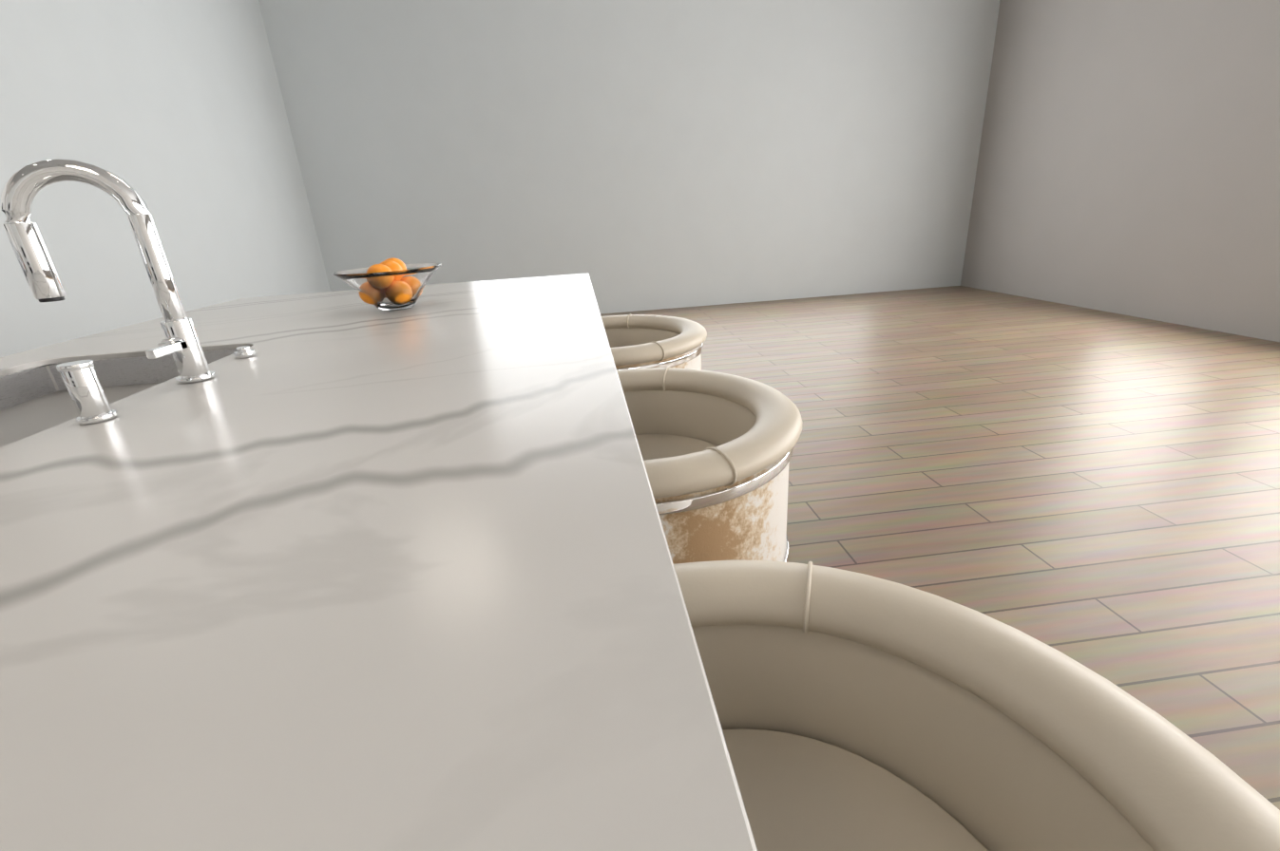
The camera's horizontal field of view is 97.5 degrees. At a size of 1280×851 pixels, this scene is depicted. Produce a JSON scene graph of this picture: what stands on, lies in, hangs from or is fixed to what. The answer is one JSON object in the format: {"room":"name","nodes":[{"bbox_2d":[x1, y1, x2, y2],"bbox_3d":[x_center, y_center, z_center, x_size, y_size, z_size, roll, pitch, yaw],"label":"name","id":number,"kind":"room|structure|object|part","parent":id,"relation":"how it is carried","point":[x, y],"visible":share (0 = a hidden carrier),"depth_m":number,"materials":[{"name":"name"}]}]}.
{"room":"kitchen","nodes":[
{"label":"kitchen","id":0,"kind":"room"},
{"bbox_2d":[0,0,330,357],"bbox_3d":[-3.954,-2.404,4.076,0.880,4.400,4.330,-5,21,-5],"label":"wall","id":1,"kind":"structure","parent":0,"point":[172,114],"depth_m":3.97,"materials":[{"name":"grey paint"}]},
{"bbox_2d":[258,0,1000,313],"bbox_3d":[0.191,-3.558,6.420,7.960,4.400,0.100,-5,21,-5],"label":"wall","id":2,"kind":"structure","parent":0,"point":[644,154],"depth_m":6.45,"materials":[{"name":"grey paint"}]},
{"bbox_2d":[600,286,1279,810],"bbox_3d":[0.438,0.242,2.720,9.020,0.100,9.680,-5,21,-5],"label":"floor","id":3,"kind":"structure","parent":0,"point":[1097,491],"depth_m":2.45,"materials":[{"name":"brown wood"}]},
{"bbox_2d":[0,273,757,850],"bbox_3d":[-0.801,0.343,1.201,1.555,0.936,3.300,-5,21,-5],"label":"kitchen island","id":4,"kind":"object","parent":3,"relation":"on","point":[344,570],"depth_m":0.41,"materials":[{"name":"stone"}]},
{"bbox_2d":[56,360,117,424],"bbox_3d":[-0.848,-0.052,0.860,0.048,0.090,0.048,-5,21,-5],"label":"accessory","id":5,"kind":"object","parent":4,"relation":"on","point":[85,391],"visible":1,"depth_m":0.85,"materials":[{"name":"silver metal"}]},
{"bbox_2d":[0,158,215,383],"bbox_3d":[-0.933,-0.250,0.973,0.195,0.390,0.156,-5,21,-5],"label":"faucet","id":6,"kind":"object","parent":4,"relation":"on","point":[181,343],"visible":1,"depth_m":0.95,"materials":[{"name":"silver metal"}]},
{"bbox_3d":[-0.893,-0.167,1.268,0.040,0.021,0.040,-5,21,-5],"label":"sink accessory button","id":7,"kind":"part","parent":4,"relation":"part of","materials":[{"name":"silver metal"}]},
{"bbox_2d":[332,257,440,311],"bbox_3d":[-0.815,-0.464,1.843,0.330,0.159,0.330,-5,21,-5],"label":"fruit bowl","id":8,"kind":"object","parent":4,"relation":"on","point":[391,284],"visible":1,"depth_m":1.77,"materials":[{"name":"clear glass"}]},
{"bbox_2d":[601,313,706,370],"bbox_3d":[-0.050,0.043,2.051,0.596,0.804,0.654,-7,21,-8],"label":"stool","id":9,"kind":"object","parent":3,"relation":"on","point":[644,341],"visible":0.19,"depth_m":1.82,"materials":[{"name":"beige leather"}]},
{"bbox_2d":[616,366,802,564],"bbox_3d":[0.043,0.330,1.282,0.596,0.804,0.654,-5,21,-5],"label":"stool","id":10,"kind":"object","parent":3,"relation":"on","point":[716,449],"visible":0.42,"depth_m":1.00,"materials":[{"name":"beige leather"}]},
{"bbox_2d":[673,559,1279,850],"bbox_3d":[0.140,0.626,0.484,0.596,0.804,0.654,-4,21,-2],"label":"stool","id":11,"kind":"object","parent":3,"relation":"on","point":[857,712],"visible":0.56,"depth_m":0.50,"materials":[{"name":"beige leather"}]},
{"bbox_2d":[960,0,1279,342],"bbox_3d":[4.723,-2.299,2.347,0.100,4.400,9.580,-5,21,-5],"label":"wall","id":12,"kind":"structure","parent":0,"point":[1129,160],"depth_m":5.02,"materials":[{"name":"grey paint"}]}
]}

